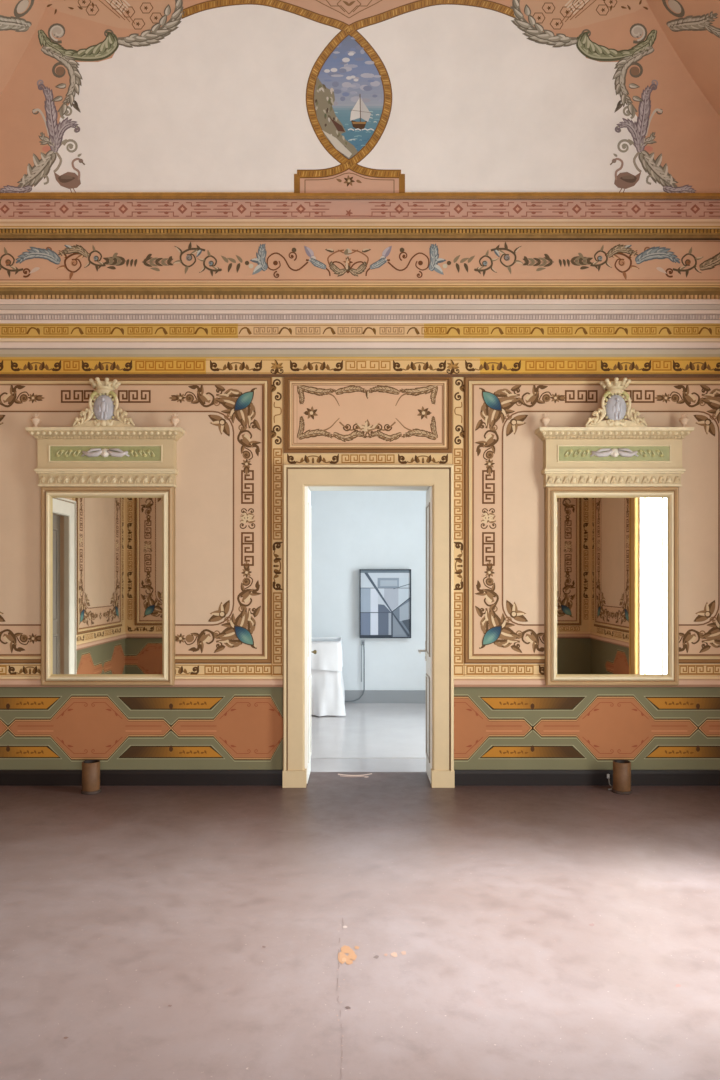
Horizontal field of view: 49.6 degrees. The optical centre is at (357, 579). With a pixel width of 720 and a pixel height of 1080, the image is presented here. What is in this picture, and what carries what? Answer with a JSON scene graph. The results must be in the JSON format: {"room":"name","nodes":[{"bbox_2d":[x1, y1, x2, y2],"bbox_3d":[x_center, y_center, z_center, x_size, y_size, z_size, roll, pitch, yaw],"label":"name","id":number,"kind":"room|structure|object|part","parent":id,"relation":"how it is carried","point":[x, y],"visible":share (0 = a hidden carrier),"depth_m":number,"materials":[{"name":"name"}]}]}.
{"room":"historic interior","nodes":[
{"label":"historic interior","id":0,"kind":"room"},
{"bbox_2d":[0,703,719,1079],"bbox_3d":[0.000,1.636,3.750,7.400,0.122,12.500,0,0,0],"label":"floor","id":1,"kind":"structure","parent":0,"point":[342,925],"depth_m":3.55,"materials":[{"name":"paint"}]},
{"bbox_2d":[81,760,100,794],"bbox_3d":[-1.985,1.463,5.800,0.144,0.228,0.144,0,0,0],"label":"uplight","id":2,"kind":"object","parent":1,"relation":"on","point":[90,769],"visible":1,"depth_m":5.75,"materials":[{"name":"metal"}]},
{"bbox_2d":[311,637,345,716],"bbox_3d":[-0.851,1.135,9.298,1.420,0.860,0.787,0,0,0],"label":"furniture","id":3,"kind":"object","parent":1,"relation":"on","point":[327,683],"visible":0.37,"depth_m":8.98,"materials":[{"name":"white fabric"}]},
{"bbox_2d":[612,760,631,794],"bbox_3d":[1.962,1.463,5.800,0.144,0.228,0.144,0,0,0],"label":"uplight","id":4,"kind":"object","parent":1,"relation":"on","point":[621,768],"visible":1,"depth_m":5.75,"materials":[{"name":"metal"}]},
{"bbox_2d":[0,377,719,769],"bbox_3d":[0.000,-0.850,6.194,7.400,4.854,0.432,0,0,0],"label":"wall","id":5,"kind":"structure","parent":0,"point":[235,445],"depth_m":6.00,"materials":[{"name":"paint"}]},
{"bbox_3d":[-2.981,1.138,5.997,0.643,0.517,0.002,0,0,0],"label":"octagonal panel","id":6,"kind":"part","parent":5,"relation":"part of","materials":[{"name":"paint"}]},
{"bbox_3d":[-2.692,1.323,5.997,0.839,0.109,0.002,0,0,0],"label":"ochre panel","id":7,"kind":"part","parent":5,"relation":"part of","materials":[{"name":"paint"}]},
{"bbox_3d":[-2.692,0.948,5.997,0.839,0.113,0.002,0,0,0],"label":"ochre panel","id":8,"kind":"part","parent":5,"relation":"part of","materials":[{"name":"paint"}]},
{"bbox_3d":[-2.065,1.138,5.997,1.317,0.517,0.002,0,0,0],"label":"octagonal panel","id":9,"kind":"part","parent":5,"relation":"part of","materials":[{"name":"paint"}]},
{"bbox_2d":[25,377,184,685],"bbox_3d":[-1.909,-0.349,5.881,1.159,2.308,0.234,0,0,0],"label":"wall mirror","id":10,"kind":"object","parent":5,"relation":"attached to","point":[108,486],"visible":1,"depth_m":5.94,"materials":[{"name":"paint"}]},
{"bbox_3d":[-1.911,-1.450,5.879,0.228,0.107,0.229,0,0,0],"label":"crown","id":11,"kind":"part","parent":10,"relation":"part of","materials":[{"name":"paint"}]},
{"bbox_3d":[-1.909,-1.105,5.914,1.159,0.083,0.164,0,0,0],"label":"cornice","id":12,"kind":"part","parent":10,"relation":"part of","materials":[{"name":"paint"}]},
{"bbox_2d":[53,498,161,673],"bbox_3d":[-1.909,0.046,5.945,0.844,1.352,0.001,0,0,0],"label":"mirror glass","id":13,"kind":"object","parent":10,"relation":"attached to","point":[107,552],"depth_m":5.94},
{"bbox_3d":[-1.909,0.046,5.953,1.010,1.518,0.090,0,0,0],"label":"frame","id":14,"kind":"part","parent":10,"relation":"part of","materials":[{"name":"paint"}]},
{"bbox_3d":[-1.932,-0.461,5.996,2.534,2.207,0.004,0,0,0],"label":"painted panel","id":15,"kind":"part","parent":5,"relation":"part of","materials":[{"name":"paint"}]},
{"bbox_3d":[-1.932,-0.462,5.989,2.535,2.207,0.021,0,0,0],"label":"panel moulding","id":16,"kind":"part","parent":5,"relation":"part of","materials":[{"name":"paint"}]},
{"bbox_3d":[-1.438,1.323,5.997,0.839,0.109,0.002,0,0,0],"label":"ochre panel","id":17,"kind":"part","parent":5,"relation":"part of","materials":[{"name":"paint"}]},
{"bbox_3d":[-1.438,0.948,5.997,0.839,0.113,0.002,0,0,0],"label":"ochre panel","id":18,"kind":"part","parent":5,"relation":"part of","materials":[{"name":"paint"}]},
{"bbox_3d":[-1.021,1.138,5.997,0.897,0.517,0.002,0,0,0],"label":"octagonal panel","id":19,"kind":"part","parent":5,"relation":"part of","materials":[{"name":"paint"}]},
{"bbox_2d":[0,199,719,218],"bbox_3d":[0.000,-2.850,3.420,6.592,0.158,5.152,0,0,0],"label":"trim","id":20,"kind":"structure","parent":5,"relation":"attached to","point":[29,208],"depth_m":6.00,"materials":[{"name":"paint"}]},
{"bbox_2d":[0,770,719,785],"bbox_3d":[0.000,1.518,5.989,6.600,0.118,0.019,0,0,0],"label":"baseboard","id":21,"kind":"structure","parent":5,"relation":"attached to","point":[7,777],"depth_m":5.98,"materials":[{"name":"paint"}]},
{"bbox_2d":[0,193,719,199],"bbox_3d":[0.000,-2.949,3.420,6.600,0.057,5.160,0,0,0],"label":"trim","id":22,"kind":"structure","parent":5,"relation":"attached to","point":[53,196],"depth_m":5.97,"materials":[{"name":"paint"}]},
{"bbox_2d":[0,676,719,686],"bbox_3d":[0.000,0.782,5.982,6.600,0.088,0.033,0,0,0],"label":"trim","id":23,"kind":"structure","parent":5,"relation":"attached to","point":[5,681],"depth_m":5.97,"materials":[{"name":"paint"}]},
{"bbox_2d":[0,374,719,376],"bbox_3d":[0.000,-1.570,3.420,6.598,0.027,5.158,0,0,0],"label":"trim","id":24,"kind":"structure","parent":5,"relation":"attached to","point":[1,375],"depth_m":5.98,"materials":[{"name":"paint"}]},
{"bbox_2d":[0,299,719,322],"bbox_3d":[0.000,-2.058,3.420,6.588,0.192,5.148,0,0,0],"label":"trim","id":25,"kind":"structure","parent":5,"relation":"attached to","point":[11,310],"depth_m":5.95,"materials":[{"name":"paint"}]},
{"bbox_2d":[0,358,719,373],"bbox_3d":[0.012,-1.641,3.420,6.616,0.131,5.152,0,0,0],"label":"trim","id":26,"kind":"structure","parent":5,"relation":"attached to","point":[7,365],"depth_m":6.00,"materials":[{"name":"paint"}]},
{"bbox_2d":[0,219,719,228],"bbox_3d":[0.000,-2.726,3.420,6.594,0.099,5.154,0,0,0],"label":"trim","id":27,"kind":"structure","parent":5,"relation":"attached to","point":[4,223],"depth_m":5.96,"materials":[{"name":"paint"}]},
{"bbox_2d":[0,338,719,357],"bbox_3d":[0.000,-1.781,3.420,6.588,0.157,5.148,0,0,0],"label":"trim","id":28,"kind":"structure","parent":5,"relation":"attached to","point":[9,347],"depth_m":5.98,"materials":[{"name":"paint"}]},
{"bbox_2d":[0,287,719,298],"bbox_3d":[0.000,-2.196,3.420,6.560,0.098,5.120,0,0,0],"label":"trim","id":29,"kind":"structure","parent":5,"relation":"attached to","point":[5,292],"depth_m":5.96,"materials":[{"name":"paint"}]},
{"bbox_2d":[0,323,719,337],"bbox_3d":[0.000,-1.915,3.420,6.588,0.119,5.148,0,0,0],"label":"trim","id":30,"kind":"structure","parent":5,"relation":"attached to","point":[7,330],"depth_m":5.99,"materials":[{"name":"paint"}]},
{"bbox_2d":[0,281,719,286],"bbox_3d":[0.000,-2.269,3.420,6.594,0.059,5.154,0,0,0],"label":"trim","id":31,"kind":"structure","parent":5,"relation":"attached to","point":[2,283],"depth_m":5.98,"materials":[{"name":"paint"}]},
{"bbox_2d":[0,240,719,280],"bbox_3d":[0.000,-2.454,3.420,6.592,0.319,5.152,0,0,0],"label":"trim","id":32,"kind":"structure","parent":5,"relation":"attached to","point":[20,260],"depth_m":6.00,"materials":[{"name":"paint"}]},
{"bbox_3d":[0.077,-1.269,5.997,1.292,0.584,0.003,0,0,0],"label":"overdoor panel","id":33,"kind":"part","parent":5,"relation":"part of","materials":[{"name":"paint"}]},
{"bbox_3d":[0.077,-1.274,5.990,1.292,0.598,0.017,0,0,0],"label":"panel moulding","id":34,"kind":"part","parent":5,"relation":"part of","materials":[{"name":"paint"}]},
{"bbox_2d":[283,464,454,787],"bbox_3d":[0.080,0.348,6.165,1.306,2.457,0.490,0,0,0],"label":"door","id":35,"kind":"structure","parent":5,"relation":"in","point":[299,480],"depth_m":5.94,"materials":[{"name":"paint"}]},
{"bbox_3d":[0.522,0.577,6.312,0.072,0.160,0.126,0,0,0],"label":"handle","id":36,"kind":"part","parent":35,"relation":"part of","materials":[{"name":"metal"}]},
{"bbox_3d":[1.050,1.138,5.997,0.632,0.517,0.002,0,0,0],"label":"octagonal panel","id":37,"kind":"part","parent":5,"relation":"part of","materials":[{"name":"paint"}]},
{"bbox_3d":[1.342,1.323,5.997,0.839,0.109,0.002,0,0,0],"label":"ochre panel","id":38,"kind":"part","parent":5,"relation":"part of","materials":[{"name":"paint"}]},
{"bbox_3d":[1.342,0.948,5.997,0.839,0.113,0.002,0,0,0],"label":"ochre panel","id":39,"kind":"part","parent":5,"relation":"part of","materials":[{"name":"paint"}]},
{"bbox_3d":[1.943,-0.462,5.989,2.251,2.207,0.021,0,0,0],"label":"panel moulding","id":40,"kind":"part","parent":5,"relation":"part of","materials":[{"name":"paint"}]},
{"bbox_3d":[1.944,-0.461,5.996,2.249,2.207,0.004,0,0,0],"label":"painted panel","id":41,"kind":"part","parent":5,"relation":"part of","materials":[{"name":"paint"}]},
{"bbox_2d":[535,377,693,685],"bbox_3d":[1.937,-0.349,5.881,1.159,2.308,0.234,0,0,0],"label":"wall mirror","id":42,"kind":"object","parent":5,"relation":"attached to","point":[611,486],"visible":1,"depth_m":5.94,"materials":[{"name":"paint"}]},
{"bbox_3d":[1.937,0.046,5.953,1.010,1.518,0.090,0,0,0],"label":"frame","id":43,"kind":"part","parent":42,"relation":"part of","materials":[{"name":"paint"}]},
{"bbox_2d":[557,498,666,673],"bbox_3d":[1.937,0.046,5.945,0.844,1.352,0.001,0,0,0],"label":"mirror glass","id":44,"kind":"object","parent":42,"relation":"attached to","point":[612,552],"depth_m":5.94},
{"bbox_3d":[1.937,-1.105,5.914,1.159,0.083,0.164,0,0,0],"label":"cornice","id":45,"kind":"part","parent":42,"relation":"part of","materials":[{"name":"paint"}]},
{"bbox_3d":[1.935,-1.450,5.879,0.228,0.107,0.229,0,0,0],"label":"crown","id":46,"kind":"part","parent":42,"relation":"part of","materials":[{"name":"paint"}]},
{"bbox_3d":[1.980,1.138,5.997,1.317,0.517,0.002,0,0,0],"label":"octagonal panel","id":47,"kind":"part","parent":5,"relation":"part of","materials":[{"name":"paint"}]},
{"bbox_3d":[2.615,1.323,5.997,0.839,0.109,0.002,0,0,0],"label":"ochre panel","id":48,"kind":"part","parent":5,"relation":"part of","materials":[{"name":"paint"}]},
{"bbox_3d":[2.615,0.948,5.997,0.839,0.113,0.002,0,0,0],"label":"ochre panel","id":49,"kind":"part","parent":5,"relation":"part of","materials":[{"name":"paint"}]},
{"bbox_3d":[2.943,1.138,5.997,0.697,0.517,0.002,0,0,0],"label":"octagonal panel","id":50,"kind":"part","parent":5,"relation":"part of","materials":[{"name":"paint"}]},
{"bbox_2d":[0,0,719,192],"bbox_3d":[0.000,-3.677,3.420,6.600,1.492,5.160,0,0,0],"label":"ceiling","id":51,"kind":"structure","parent":0,"point":[97,96],"depth_m":5.82,"materials":[{"name":"paint"}]},
{"bbox_2d":[314,36,383,158],"bbox_3d":[-0.067,-3.581,5.788,0.529,0.743,0.344,0,0,0],"label":"painting","id":52,"kind":"object","parent":51,"relation":"attached to","point":[349,70],"depth_m":5.82,"materials":[{"name":"paint"}]},
{"bbox_2d":[311,491,425,689],"bbox_3d":[-0.150,-0.098,10.060,4.900,3.450,0.120,0,0,0],"label":"wall","id":53,"kind":"structure","parent":0,"point":[352,531],"depth_m":10.00,"materials":[{"name":"paint"}]},
{"bbox_2d":[344,690,425,702],"bbox_3d":[-0.150,1.494,9.988,4.900,0.165,0.025,0,0,0],"label":"baseboard","id":54,"kind":"structure","parent":53,"relation":"attached to","point":[369,696],"depth_m":9.97,"materials":[{"name":"paint"}]},
{"bbox_2d":[360,569,410,637],"bbox_3d":[0.348,0.301,9.945,0.655,0.875,0.090,0,0,0],"label":"framed picture","id":55,"kind":"object","parent":53,"relation":"attached to","point":[385,594],"visible":1,"depth_m":9.92,"materials":[{"name":"paint"}]},
{"bbox_3d":[0.064,0.800,9.986,0.044,0.060,0.028,0,0,0],"label":"wall socket","id":56,"kind":"object","parent":53,"relation":"attached to","visible":0},
{"bbox_2d":[345,644,364,701],"bbox_3d":[-0.175,1.187,9.937,0.523,0.734,0.030,0,0,-5],"label":"power cable","id":57,"kind":"object","parent":56,"relation":"hanging from","point":[361,644],"visible":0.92,"depth_m":9.96,"materials":[{"name":"plastic"}]},
{"bbox_3d":[0.000,-0.850,0.651,6.600,4.854,0.422,0,0,0],"label":"wall","id":58,"kind":"structure","parent":0,"visible":0},
{"bbox_2d":[0,229,719,239],"bbox_3d":[0.000,-2.651,3.420,6.592,0.080,5.152,0,0,0],"label":"trim","id":59,"kind":"structure","parent":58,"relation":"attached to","point":[5,234],"depth_m":5.95,"materials":[{"name":"paint"}]}
]}

